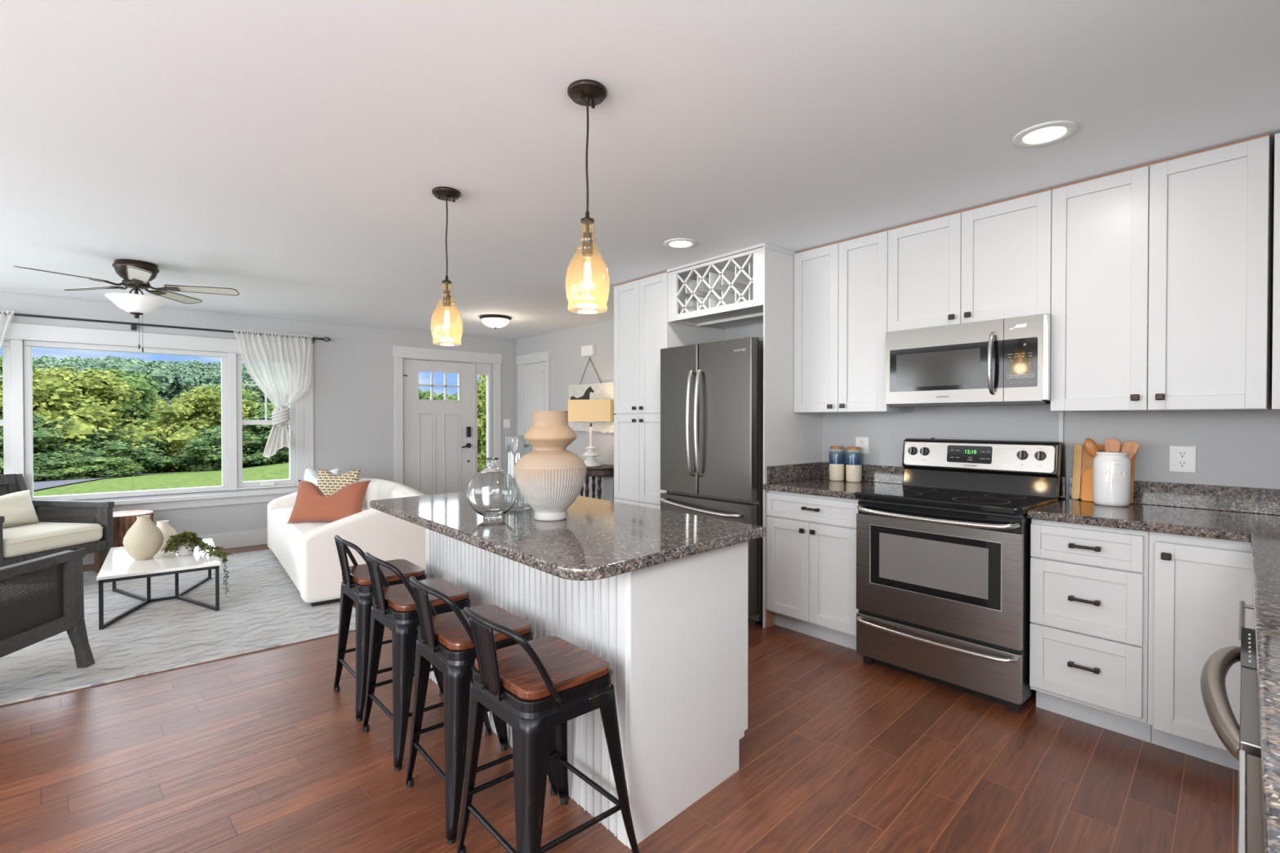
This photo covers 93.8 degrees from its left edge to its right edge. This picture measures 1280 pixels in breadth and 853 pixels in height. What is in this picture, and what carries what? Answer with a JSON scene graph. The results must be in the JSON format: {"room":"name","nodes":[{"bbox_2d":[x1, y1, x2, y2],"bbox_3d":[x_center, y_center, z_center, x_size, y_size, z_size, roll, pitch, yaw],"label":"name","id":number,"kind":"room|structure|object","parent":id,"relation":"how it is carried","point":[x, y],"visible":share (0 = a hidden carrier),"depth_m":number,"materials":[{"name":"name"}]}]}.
{"room":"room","nodes":[
{"label":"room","id":0,"kind":"room"},
{"bbox_2d":[0,291,516,535],"bbox_3d":[-4.349,0.038,5.591,7.070,2.294,0.150,0,1,-41],"label":"wall","id":1,"kind":"structure","parent":0,"point":[353,371],"depth_m":6.40,"materials":[{"name":"grey paint"}]},
{"bbox_2d":[0,340,11,493],"bbox_3d":[-5.317,-0.042,4.721,0.510,1.300,0.111,0,1,-41],"label":"window","id":2,"kind":"structure","parent":1,"relation":"in","point":[6,422],"depth_m":4.85,"materials":[{"name":"grey paint"}]},
{"bbox_2d":[22,340,228,500],"bbox_3d":[-4.554,-0.043,5.395,1.385,1.340,0.080,0,1,-41],"label":"window","id":3,"kind":"structure","parent":1,"relation":"in","point":[28,344],"depth_m":5.26,"materials":[{"name":"grey paint"}]},
{"bbox_2d":[3,338,304,490],"bbox_3d":[-4.544,-0.046,5.383,2.695,1.345,0.110,0,1,-41],"label":"trim","id":4,"kind":"structure","parent":1,"relation":"attached to","point":[16,345],"depth_m":5.80,"materials":[{"name":"grey paint"}]},
{"bbox_2d":[40,528,267,570],"bbox_3d":[-4.888,1.113,5.031,5.510,0.155,0.016,0,1,-41],"label":"baseboard","id":5,"kind":"structure","parent":1,"relation":"attached to","point":[253,537],"depth_m":5.84,"materials":[{"name":"grey paint"}]},
{"bbox_2d":[4,322,314,471],"bbox_3d":[-4.504,-0.093,5.340,2.860,1.500,0.028,0,1,-41],"label":"trim","id":6,"kind":"structure","parent":1,"relation":"attached to","point":[14,331],"depth_m":5.39,"materials":[{"name":"grey paint"}]},
{"bbox_2d":[0,312,330,343],"bbox_3d":[-4.474,-0.893,5.293,3.168,0.071,0.124,0,1,-41],"label":"curtain rod","id":7,"kind":"object","parent":1,"relation":"attached to","point":[133,325],"visible":0.94,"depth_m":5.28,"materials":[{"name":"black metal"}]},
{"bbox_2d":[0,309,15,348],"bbox_3d":[-5.228,-0.302,4.539,0.688,1.244,0.141,0,1,-38],"label":"sheer curtain","id":8,"kind":"object","parent":7,"relation":"hanging from","point":[5,320],"visible":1,"depth_m":4.74,"materials":[{"name":"white fabric"}]},
{"bbox_2d":[232,328,312,457],"bbox_3d":[-3.607,-0.316,5.928,0.688,1.244,0.140,-1,1,-43],"label":"sheer curtain","id":9,"kind":"object","parent":7,"relation":"hanging from","point":[280,366],"visible":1,"depth_m":5.95,"materials":[{"name":"white fabric"}]},
{"bbox_2d":[40,488,297,519],"bbox_3d":[-4.505,0.725,5.350,2.860,0.075,0.024,0,1,-41],"label":"trim","id":10,"kind":"structure","parent":1,"relation":"attached to","point":[267,498],"depth_m":5.61,"materials":[{"name":"grey paint"}]},
{"bbox_2d":[0,288,516,341],"bbox_3d":[-4.297,-1.101,5.518,7.070,0.016,0.012,0,1,-41],"label":"trim","id":11,"kind":"structure","parent":1,"relation":"attached to","point":[1,290],"depth_m":5.93,"materials":[{"name":"grey paint"}]},
{"bbox_2d":[235,354,295,487],"bbox_3d":[-3.771,-0.055,6.045,0.510,1.300,0.111,0,1,-41],"label":"window","id":12,"kind":"structure","parent":1,"relation":"in","point":[240,422],"depth_m":5.96,"materials":[{"name":"grey paint"}]},
{"bbox_2d":[402,359,472,495],"bbox_3d":[-2.415,0.188,7.181,0.884,1.942,0.105,0,1,-41],"label":"door","id":13,"kind":"structure","parent":1,"relation":"in","point":[437,434],"depth_m":7.18,"materials":[{"name":"grey paint"}]},
{"bbox_2d":[392,345,502,484],"bbox_3d":[-2.325,0.122,7.290,1.355,2.090,0.146,0,1,-41],"label":"trim","id":14,"kind":"structure","parent":1,"relation":"attached to","point":[399,353],"depth_m":7.16,"materials":[{"name":"grey paint"}]},
{"bbox_2d":[475,363,491,475],"bbox_3d":[-2.001,0.184,7.578,0.230,1.962,0.070,0,1,-41],"label":"window","id":15,"kind":"structure","parent":1,"relation":"in","point":[480,369],"depth_m":7.60,"materials":[{"name":"grey paint"}]},
{"bbox_2d":[515,320,614,501],"bbox_3d":[-0.479,0.027,6.622,0.150,2.294,3.320,0,1,-41],"label":"wall","id":16,"kind":"structure","parent":0,"point":[567,366],"depth_m":6.72,"materials":[{"name":"grey paint"}]},
{"bbox_2d":[516,351,550,460],"bbox_3d":[-1.340,0.128,7.489,0.030,2.075,0.775,0,1,-41],"label":"trim","id":17,"kind":"structure","parent":16,"relation":"attached to","point":[541,357],"depth_m":7.65,"materials":[{"name":"grey paint"}]},
{"bbox_2d":[524,361,546,453],"bbox_3d":[-1.313,0.189,7.436,0.060,1.945,0.526,0,1,-41],"label":"door","id":18,"kind":"structure","parent":16,"relation":"in","point":[535,373],"depth_m":7.49,"materials":[{"name":"grey paint"}]},
{"bbox_2d":[568,357,615,433],"bbox_3d":[-0.535,-0.341,6.541,0.036,0.825,0.835,0,1,-41],"label":"hanging sign","id":19,"kind":"object","parent":16,"relation":"hanging from","point":[598,391],"visible":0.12,"depth_m":6.49,"materials":[{"name":"grey wood"}]},
{"bbox_2d":[0,544,1239,852],"bbox_3d":[-1.846,1.273,2.836,7.270,0.120,7.610,0,1,-41],"label":"floor","id":20,"kind":"structure","parent":0,"point":[255,752],"depth_m":2.07,"materials":[{"name":"brown wood"}]},
{"bbox_2d":[0,549,355,706],"bbox_3d":[-3.943,1.200,3.485,3.730,0.010,2.855,0,1,-41],"label":"area rug","id":21,"kind":"object","parent":20,"relation":"on","point":[264,609],"visible":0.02,"depth_m":3.55,"materials":[{"name":"grey carpet"}]},
{"bbox_2d":[0,547,94,667],"bbox_3d":[-3.087,0.801,2.519,0.773,0.808,0.946,0,1,-6],"label":"armchair","id":22,"kind":"object","parent":21,"relation":"on","point":[32,613],"visible":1,"depth_m":2.76,"materials":[{"name":"grey wood"}]},
{"bbox_2d":[0,473,114,584],"bbox_3d":[-4.566,0.782,4.355,0.946,0.808,0.773,0,1,8],"label":"armchair","id":23,"kind":"object","parent":21,"relation":"on","point":[19,543],"visible":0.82,"depth_m":4.53,"materials":[{"name":"grey wood"}]},
{"bbox_2d":[0,489,39,526],"bbox_3d":[-4.713,0.618,4.386,0.173,0.254,0.501,0,1,7],"label":"lumbar pillow","id":24,"kind":"object","parent":23,"relation":"on","point":[17,508],"visible":0.97,"depth_m":4.47,"materials":[{"name":"beige fabric"}]},
{"bbox_2d":[2,522,102,558],"bbox_3d":[-4.525,0.815,4.349,0.712,0.138,0.660,0,1,8],"label":"seat cushion","id":25,"kind":"object","parent":23,"relation":"on","point":[28,540],"depth_m":4.31,"materials":[{"name":"beige fabric"}]},
{"bbox_2d":[93,510,154,573],"bbox_3d":[-4.309,0.951,5.007,0.386,0.455,0.384,0,1,-41],"label":"table","id":26,"kind":"object","parent":21,"relation":"on","point":[123,521],"visible":0.34,"depth_m":4.86,"materials":[{"name":"brown wood"}]},
{"bbox_2d":[96,537,220,630],"bbox_3d":[-3.263,1.033,4.096,0.596,0.312,1.040,0,1,-38],"label":"coffee table","id":27,"kind":"object","parent":21,"relation":"on","point":[117,566],"visible":0.91,"depth_m":3.86,"materials":[{"name":"white stone"}]},
{"bbox_2d":[122,515,164,560],"bbox_3d":[-3.290,0.736,3.970,0.210,0.284,0.210,0,1,-41],"label":"vase","id":28,"kind":"object","parent":27,"relation":"on","point":[144,540],"visible":1,"depth_m":3.92,"materials":[{"name":"beige ceramic"}]},
{"bbox_2d":[156,520,177,551],"bbox_3d":[-3.396,0.774,4.262,0.160,0.202,0.160,0,1,-41],"label":"vase","id":29,"kind":"object","parent":27,"relation":"on","point":[166,530],"visible":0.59,"depth_m":4.23,"materials":[{"name":"beige ceramic"}]},
{"bbox_2d":[161,530,233,597],"bbox_3d":[-2.973,0.918,4.088,0.587,0.403,0.311,0,1,6],"label":"potted plant","id":30,"kind":"object","parent":27,"relation":"on","point":[184,543],"visible":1,"depth_m":4.05,"materials":[{"name":"green plant"}]},
{"bbox_2d":[266,477,426,606],"bbox_3d":[-2.452,0.827,5.006,0.940,0.705,2.120,0,1,-37],"label":"sofa","id":31,"kind":"object","parent":21,"relation":"on","point":[308,553],"visible":0.6,"depth_m":4.18,"materials":[{"name":"white fabric"}]},
{"bbox_2d":[303,466,339,485],"bbox_3d":[-2.975,0.563,5.560,0.422,0.364,0.151,0,1,20],"label":"throw pillow","id":32,"kind":"object","parent":31,"relation":"on","point":[310,474],"visible":0.19,"depth_m":5.55,"materials":[{"name":"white fabric"}]},
{"bbox_2d":[286,480,370,524],"bbox_3d":[-2.453,0.594,4.724,0.600,0.329,0.215,0,1,3],"label":"throw pillow","id":33,"kind":"object","parent":31,"relation":"on","point":[311,504],"visible":0.96,"depth_m":4.66,"materials":[{"name":"orange fabric"}]},
{"bbox_2d":[316,468,360,497],"bbox_3d":[-2.760,0.567,5.444,0.442,0.359,0.164,0,1,10],"label":"throw pillow","id":34,"kind":"object","parent":31,"relation":"on","point":[329,483],"visible":0.56,"depth_m":5.41,"materials":[{"name":"beige fabric"}]},
{"bbox_2d":[333,534,443,721],"bbox_3d":[-1.151,0.847,2.718,0.402,0.734,0.380,0,1,-41],"label":"bar stool","id":35,"kind":"object","parent":20,"relation":"on","point":[356,584],"visible":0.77,"depth_m":2.59,"materials":[{"name":"black metal"}]},
{"bbox_2d":[362,552,492,771],"bbox_3d":[-0.856,0.850,2.370,0.402,0.734,0.380,-1,1,-42],"label":"bar stool","id":36,"kind":"object","parent":20,"relation":"on","point":[394,607],"visible":0.77,"depth_m":2.22,"materials":[{"name":"black metal"}]},
{"bbox_2d":[405,576,557,844],"bbox_3d":[-0.543,0.854,2.004,0.402,0.734,0.380,0,1,-40],"label":"bar stool","id":37,"kind":"object","parent":20,"relation":"on","point":[445,641],"visible":0.85,"depth_m":1.86,"materials":[{"name":"black metal"}]},
{"bbox_2d":[456,607,639,852],"bbox_3d":[-0.269,0.857,1.684,0.402,0.734,0.380,-1,1,-42],"label":"bar stool","id":38,"kind":"object","parent":20,"relation":"on","point":[537,686],"visible":1,"depth_m":1.58,"materials":[{"name":"black metal"}]},
{"bbox_2d":[426,528,747,848],"bbox_3d":[-0.327,0.801,2.538,0.604,0.829,1.620,0,1,-41],"label":"kitchen island","id":39,"kind":"object","parent":20,"relation":"on","point":[673,635],"visible":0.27,"depth_m":1.92,"materials":[{"name":"white paint"}]},
{"bbox_2d":[369,488,765,580],"bbox_3d":[-0.419,0.369,2.470,0.871,0.034,1.826,0,1,-41],"label":"island countertop","id":40,"kind":"structure","parent":39,"relation":"on","point":[597,539],"depth_m":2.01,"materials":[{"name":"stone"}]},
{"bbox_2d":[466,457,517,519],"bbox_3d":[-0.565,0.236,2.294,0.192,0.232,0.192,0,1,-41],"label":"vase","id":41,"kind":"object","parent":40,"relation":"on","point":[492,491],"visible":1,"depth_m":2.23,"materials":[{"name":"clear glass"}]},
{"bbox_2d":[513,410,586,520],"bbox_3d":[-0.343,0.147,2.293,0.275,0.412,0.275,0,1,-11],"label":"terracotta vase","id":42,"kind":"object","parent":40,"relation":"on","point":[549,477],"visible":1,"depth_m":2.21,"materials":[{"name":"white ceramic"}]},
{"bbox_2d":[580,464,613,499],"bbox_3d":[-0.456,0.791,6.162,0.400,0.775,0.679,0,1,-41],"label":"console table","id":43,"kind":"object","parent":20,"relation":"on","point":[599,472],"visible":0.27,"depth_m":5.97,"materials":[{"name":"brown wood"}]},
{"bbox_2d":[568,399,613,501],"bbox_3d":[-0.476,0.417,6.076,0.504,1.375,0.304,0,1,9],"label":"table lamp","id":44,"kind":"object","parent":43,"relation":"on","point":[601,410],"visible":0.91,"depth_m":6.02,"materials":[{"name":"beige fabric"}]},
{"bbox_2d":[613,271,724,509],"bbox_3d":[0.214,0.048,4.625,0.634,2.293,0.606,0,1,-41],"label":"pantry cabinet","id":45,"kind":"object","parent":20,"relation":"on","point":[642,327],"visible":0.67,"depth_m":4.43,"materials":[{"name":"white wood"}]},
{"bbox_2d":[660,336,763,625],"bbox_3d":[0.623,0.330,4.036,0.726,1.742,0.802,0,1,-41],"label":"refrigerator","id":46,"kind":"object","parent":20,"relation":"on","point":[712,393],"visible":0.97,"depth_m":3.74,"materials":[{"name":"grey metal"}]},
{"bbox_2d":[666,242,822,628],"bbox_3d":[0.697,0.054,4.073,0.618,2.293,0.843,0,1,-41],"label":"panel","id":47,"kind":"object","parent":20,"relation":"on","point":[789,437],"visible":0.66,"depth_m":3.66,"materials":[{"name":"white wood"}]},
{"bbox_2d":[766,490,859,649],"bbox_3d":[1.162,0.791,3.530,0.628,0.829,0.595,0,1,-41],"label":"base cabinet","id":48,"kind":"object","parent":20,"relation":"on","point":[811,540],"visible":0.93,"depth_m":3.34,"materials":[{"name":"white paint"}]},
{"bbox_2d":[763,462,904,499],"bbox_3d":[1.166,0.306,3.523,0.627,0.138,0.618,0,1,-41],"label":"countertop","id":49,"kind":"structure","parent":48,"relation":"on","point":[806,478],"depth_m":3.58,"materials":[{"name":"stone"}]},
{"bbox_2d":[829,446,844,480],"bbox_3d":[1.233,0.231,3.752,0.094,0.213,0.094,0,1,-41],"label":"canister","id":50,"kind":"object","parent":49,"relation":"on","point":[837,455],"visible":1,"depth_m":3.71,"materials":[{"name":"beige ceramic"}]},
{"bbox_2d":[845,446,862,482],"bbox_3d":[1.312,0.232,3.674,0.094,0.213,0.094,0,1,-41],"label":"canister","id":51,"kind":"object","parent":49,"relation":"on","point":[854,454],"visible":1,"depth_m":3.64,"materials":[{"name":"beige ceramic"}]},
{"bbox_2d":[854,437,1066,713],"bbox_3d":[1.561,0.638,2.958,0.689,1.146,0.752,0,1,-41],"label":"range","id":52,"kind":"object","parent":20,"relation":"on","point":[943,553],"visible":1,"depth_m":2.79,"materials":[{"name":"silver metal"}]},
{"bbox_2d":[854,484,1057,515],"bbox_3d":[1.514,0.349,2.915,0.512,0.035,0.752,0,1,-41],"label":"cooktop","id":53,"kind":"object","parent":52,"relation":"in","point":[984,501],"depth_m":2.83,"materials":[{"name":"grey glass"}]},
{"bbox_2d":[1029,519,1151,742],"bbox_3d":[1.985,0.801,2.570,0.628,0.829,0.383,0,1,-41],"label":"base cabinet","id":54,"kind":"object","parent":20,"relation":"on","point":[1088,655],"visible":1,"depth_m":2.38,"materials":[{"name":"white paint"}]},
{"bbox_2d":[1147,531,1254,770],"bbox_3d":[2.406,0.806,2.072,0.636,0.829,0.916,0,1,-41],"label":"base cabinet","id":55,"kind":"object","parent":20,"relation":"on","point":[1197,585],"visible":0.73,"depth_m":2.15,"materials":[{"name":"white paint"}]},
{"bbox_2d":[1026,476,1279,852],"bbox_3d":[0.963,0.331,1.085,4.109,0.138,1.307,0,1,-41],"label":"countertop","id":56,"kind":"structure","parent":55,"relation":"on","point":[1251,515],"depth_m":2.13,"materials":[{"name":"stone"}]},
{"bbox_2d":[1080,467,1093,501],"bbox_3d":[2.107,0.270,2.777,0.039,0.155,0.092,0,1,-41],"label":"cutting board","id":57,"kind":"object","parent":56,"relation":"on","point":[1087,476],"visible":0.49,"depth_m":2.79,"materials":[{"name":"orange wood"}]},
{"bbox_2d":[1071,444,1135,503],"bbox_3d":[2.157,0.216,2.792,0.056,0.262,0.230,0,1,-41],"label":"cutting board","id":58,"kind":"object","parent":56,"relation":"on","point":[1082,461],"visible":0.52,"depth_m":2.85,"materials":[{"name":"brown wood"}]},
{"bbox_2d":[1093,451,1130,506],"bbox_3d":[2.098,0.231,2.666,0.135,0.236,0.133,0,1,-41],"label":"utensil crock","id":59,"kind":"object","parent":56,"relation":"on","point":[1111,470],"visible":0.99,"depth_m":2.62,"materials":[{"name":"white ceramic"}]},
{"bbox_2d":[1200,626,1260,761],"bbox_3d":[1.102,0.808,0.858,0.600,0.810,0.452,0,1,-41],"label":"dishwasher","id":60,"kind":"object","parent":20,"relation":"on","point":[1235,738],"visible":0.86,"depth_m":0.92,"materials":[{"name":"silver metal"}]},
{"bbox_2d":[1237,750,1264,852],"bbox_3d":[0.646,0.814,0.386,0.701,0.807,0.377,-1,1,-45],"label":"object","id":61,"kind":"object","parent":20,"relation":"on","point":[1250,824],"visible":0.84,"depth_m":0.65,"materials":[{"name":"silver metal"}]},
{"bbox_2d":[0,0,1279,339],"bbox_3d":[-1.846,-1.141,2.812,7.270,0.120,7.610,0,1,-41],"label":"ceiling","id":62,"kind":"structure","parent":0,"point":[290,156],"depth_m":2.15,"materials":[{"name":"white paint"}]},
{"bbox_2d":[13,258,239,351],"bbox_3d":[-3.341,-0.796,3.979,1.132,0.593,1.088,0,1,-41],"label":"ceiling fan","id":63,"kind":"object","parent":62,"relation":"hanging from","point":[135,274],"visible":1,"depth_m":3.98,"materials":[{"name":"brown metal"}]},
{"bbox_2d":[431,186,462,344],"bbox_3d":[-0.890,-0.730,2.759,0.141,0.701,0.141,0,1,-16],"label":"pendant light","id":64,"kind":"object","parent":62,"relation":"hanging from","point":[445,193],"visible":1,"depth_m":2.75,"materials":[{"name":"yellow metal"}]},
{"bbox_2d":[479,314,511,329],"bbox_3d":[-1.472,-1.050,6.103,0.316,0.130,0.316,0,1,-41],"label":"flush ceiling light","id":65,"kind":"object","parent":62,"relation":"attached to","point":[495,321],"visible":1,"depth_m":6.00,"materials":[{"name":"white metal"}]},
{"bbox_2d":[564,79,609,311],"bbox_3d":[-0.168,-0.722,1.911,0.141,0.701,0.141,0,1,-12],"label":"pendant light","id":66,"kind":"object","parent":62,"relation":"hanging from","point":[584,92],"visible":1,"depth_m":1.90,"materials":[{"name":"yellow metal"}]},
{"bbox_2d":[582,222,592,256],"bbox_3d":[-0.168,-0.599,1.913,0.034,0.103,0.034,0,1,29],"label":"socket","id":67,"kind":"object","parent":66,"relation":"attached to","point":[587,242],"depth_m":1.90,"materials":[{"name":"brown metal"}]},
{"bbox_2d":[663,238,697,248],"bbox_3d":[0.239,-1.085,3.557,0.200,0.007,0.200,0,1,-41],"label":"recessed light","id":68,"kind":"object","parent":62,"relation":"in","point":[675,243],"visible":1,"depth_m":3.55,"materials":[{"name":"white plastic"}]},
{"bbox_2d":[1012,120,1078,147],"bbox_3d":[1.484,-1.071,2.199,0.200,0.007,0.200,0,1,-41],"label":"recessed light","id":69,"kind":"object","parent":62,"relation":"in","point":[1049,132],"visible":1,"depth_m":2.19,"materials":[{"name":"white plastic"}]},
{"bbox_2d":[724,323,1279,499],"bbox_3d":[1.747,0.058,3.618,0.380,2.294,4.140,0,1,-41],"label":"wall","id":70,"kind":"structure","parent":0,"point":[1235,448],"depth_m":2.81,"materials":[{"name":"grey paint"}]},
{"bbox_2d":[667,246,763,328],"bbox_3d":[0.693,-0.900,4.075,0.608,0.348,0.832,0,1,-41],"label":"wine rack cabinet","id":71,"kind":"object","parent":70,"relation":"attached to","point":[726,292],"visible":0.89,"depth_m":3.96,"materials":[{"name":"white paint"}]},
{"bbox_2d":[766,462,904,484],"bbox_3d":[1.180,0.289,3.535,0.589,0.102,0.618,0,1,-41],"label":"backsplash","id":72,"kind":"structure","parent":70,"relation":"attached to","point":[796,472],"depth_m":3.67,"materials":[{"name":"stone"}]},
{"bbox_2d":[793,229,913,413],"bbox_3d":[1.269,-0.587,3.609,0.344,1.003,0.604,0,1,-41],"label":"upper cabinet","id":73,"kind":"object","parent":70,"relation":"attached to","point":[841,287],"visible":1,"depth_m":3.49,"materials":[{"name":"white wood"}]},
{"bbox_2d":[887,188,1053,332],"bbox_3d":[1.715,-0.797,3.086,0.344,0.571,0.764,0,1,-41],"label":"upper cabinet","id":74,"kind":"object","parent":70,"relation":"attached to","point":[992,261],"visible":0.88,"depth_m":2.95,"materials":[{"name":"white wood"}]},
{"bbox_2d":[885,313,1051,407],"bbox_3d":[1.693,-0.308,3.056,0.424,0.400,0.753,0,1,-41],"label":"microwave","id":75,"kind":"object","parent":74,"relation":"attached to","point":[1003,362],"visible":0.99,"depth_m":2.91,"materials":[{"name":"silver metal"}]},
{"bbox_2d":[1050,133,1274,412],"bbox_3d":[2.185,-0.572,2.540,0.344,1.010,0.676,0,1,-41],"label":"upper cabinet","id":76,"kind":"object","parent":70,"relation":"attached to","point":[1162,271],"visible":1,"depth_m":2.40,"materials":[{"name":"white wood"}]},
{"bbox_2d":[1069,476,1279,515],"bbox_3d":[0.963,0.314,1.084,4.109,0.102,1.307,0,1,-41],"label":"backsplash","id":77,"kind":"structure","parent":70,"relation":"attached to","point":[1213,497],"depth_m":2.53,"materials":[{"name":"stone"}]},
{"bbox_2d":[1168,445,1196,472],"bbox_3d":[2.359,0.142,2.605,0.009,0.114,0.088,0,1,-41],"label":"wall outlet","id":78,"kind":"object","parent":70,"relation":"attached to","point":[1182,459],"visible":1,"depth_m":2.60,"materials":[{"name":"white plastic"}]},
{"bbox_2d":[1271,133,1279,409],"bbox_3d":[2.627,-0.562,2.049,0.312,0.999,0.619,0,1,-41],"label":"upper cabinet","id":79,"kind":"object","parent":70,"relation":"attached to","point":[1276,290],"visible":1,"depth_m":2.18,"materials":[{"name":"white wood"}]},
{"label":"outside","id":80,"kind":"structure","parent":0,"visible":0},
{"bbox_2d":[33,462,479,496],"bbox_3d":[-58.591,-3.655,120.437,474.600,12.553,244.800,0,1,-41],"label":"lawn","id":81,"kind":"structure","parent":80,"point":[168,480],"depth_m":28.10,"materials":[{"name":"green plant"}]},
{"bbox_2d":[0,413,67,473],"bbox_3d":[-37.664,1.584,35.677,6.776,5.104,7.018,0,1,23],"label":"tree","id":82,"kind":"object","parent":81,"relation":"on","point":[42,437],"visible":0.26,"depth_m":35.62,"materials":[{"name":"green plant"}]},
{"bbox_2d":[0,416,118,457],"bbox_3d":[-37.248,1.708,37.737,7.018,4.763,6.776,0,1,12],"label":"tree","id":83,"kind":"object","parent":81,"relation":"on","point":[61,444],"visible":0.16,"depth_m":36.97,"materials":[{"name":"green plant"}]},
{"bbox_2d":[0,377,123,456],"bbox_3d":[-39.853,0.529,39.757,9.304,7.648,9.286,-1,1,-45],"label":"tree","id":84,"kind":"object","parent":81,"relation":"on","point":[39,402],"visible":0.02,"depth_m":37.88,"materials":[{"name":"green plant"}]},
{"bbox_2d":[0,365,169,462],"bbox_3d":[-38.637,-0.299,40.852,11.405,7.833,9.234,0,1,14],"label":"tree","id":85,"kind":"object","parent":81,"relation":"on","point":[107,391],"visible":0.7,"depth_m":39.39,"materials":[{"name":"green plant"}]},
{"bbox_2d":[33,448,142,480],"bbox_3d":[-34.158,2.477,36.138,5.808,2.212,6.016,0,1,37],"label":"tree","id":86,"kind":"object","parent":81,"relation":"on","point":[49,461],"visible":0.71,"depth_m":34.98,"materials":[{"name":"green plant"}]},
{"bbox_2d":[38,456,144,480],"bbox_3d":[-33.317,2.606,36.469,4.394,1.619,5.626,0,1,10],"label":"tree","id":87,"kind":"object","parent":81,"relation":"on","point":[80,468],"visible":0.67,"depth_m":35.30,"materials":[{"name":"green plant"}]},
{"bbox_2d":[57,360,125,377],"bbox_3d":[-74.261,-3.342,82.436,11.066,11.292,10.776,0,1,-10],"label":"tree","id":88,"kind":"object","parent":81,"relation":"on","point":[92,365],"visible":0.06,"depth_m":80.67,"materials":[{"name":"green plant"}]},
{"bbox_2d":[50,426,177,474],"bbox_3d":[-35.569,1.938,39.918,7.260,3.913,7.519,0,1,18],"label":"tree","id":89,"kind":"object","parent":81,"relation":"on","point":[159,460],"visible":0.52,"depth_m":39.80,"materials":[{"name":"green plant"}]},
{"bbox_2d":[90,366,164,441],"bbox_3d":[-40.894,-0.055,46.074,9.564,8.945,7.470,0,1,-20],"label":"tree","id":90,"kind":"object","parent":81,"relation":"on","point":[142,409],"visible":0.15,"depth_m":46.03,"materials":[{"name":"green plant"}]},
{"bbox_2d":[116,439,173,474],"bbox_3d":[-34.909,2.248,41.279,4.512,3.062,4.356,0,1,20],"label":"tree","id":91,"kind":"object","parent":81,"relation":"on","point":[139,453],"visible":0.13,"depth_m":40.25,"materials":[{"name":"green plant"}]},
{"bbox_2d":[111,358,182,404],"bbox_3d":[-70.966,-3.635,85.834,11.262,11.800,11.565,0,1,24],"label":"tree","id":92,"kind":"object","parent":81,"relation":"on","point":[129,367],"visible":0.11,"depth_m":84.50,"materials":[{"name":"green plant"}]},
{"bbox_2d":[142,364,202,405],"bbox_3d":[-67.995,-3.284,86.684,10.530,11.033,10.813,0,1,19],"label":"tree","id":93,"kind":"object","parent":81,"relation":"on","point":[184,378],"visible":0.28,"depth_m":85.31,"materials":[{"name":"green plant"}]},
{"bbox_2d":[156,360,217,399],"bbox_3d":[-69.654,-3.973,91.745,11.203,11.738,11.504,0,1,9],"label":"tree","id":94,"kind":"object","parent":81,"relation":"on","point":[206,377],"visible":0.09,"depth_m":91.50,"materials":[{"name":"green plant"}]},
{"bbox_2d":[141,385,263,472],"bbox_3d":[-32.165,0.498,44.706,8.406,7.149,8.423,0,1,7],"label":"tree","id":95,"kind":"object","parent":81,"relation":"on","point":[202,401],"visible":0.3,"depth_m":43.62,"materials":[{"name":"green plant"}]},
{"bbox_2d":[142,382,264,447],"bbox_3d":[-34.247,0.297,48.833,7.910,7.667,10.127,0,1,28],"label":"tree","id":96,"kind":"object","parent":81,"relation":"on","point":[245,395],"visible":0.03,"depth_m":48.56,"materials":[{"name":"green plant"}]},
{"bbox_2d":[168,429,268,471],"bbox_3d":[-29.644,1.859,42.736,5.808,3.572,6.016,0,1,-11],"label":"tree","id":97,"kind":"object","parent":81,"relation":"on","point":[199,446],"visible":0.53,"depth_m":40.89,"materials":[{"name":"green plant"}]},
{"bbox_2d":[193,400,275,452],"bbox_3d":[-31.175,0.853,47.786,7.031,5.964,9.002,0,1,32],"label":"tree","id":98,"kind":"object","parent":81,"relation":"on","point":[260,411],"visible":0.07,"depth_m":46.09,"materials":[{"name":"green plant"}]},
{"bbox_2d":[186,414,288,466],"bbox_3d":[-28.319,1.281,44.670,8.712,4.423,9.023,0,1,-23],"label":"tree","id":99,"kind":"object","parent":81,"relation":"on","point":[258,439],"visible":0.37,"depth_m":42.06,"materials":[{"name":"green plant"}]},
{"bbox_2d":[476,374,486,471],"bbox_3d":[-6.185,0.078,23.704,3.194,4.632,3.187,0,1,36],"label":"shrub","id":100,"kind":"object","parent":81,"relation":"on","point":[482,390],"visible":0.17,"depth_m":22.65,"materials":[{"name":"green plant"}]},
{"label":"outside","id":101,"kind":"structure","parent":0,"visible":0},
{"bbox_2d":[2,471,179,490],"bbox_3d":[-28.747,2.753,30.686,34.508,1.441,11.509,0,1,40],"label":"driveway","id":102,"kind":"structure","parent":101,"point":[37,485],"depth_m":31.18,"materials":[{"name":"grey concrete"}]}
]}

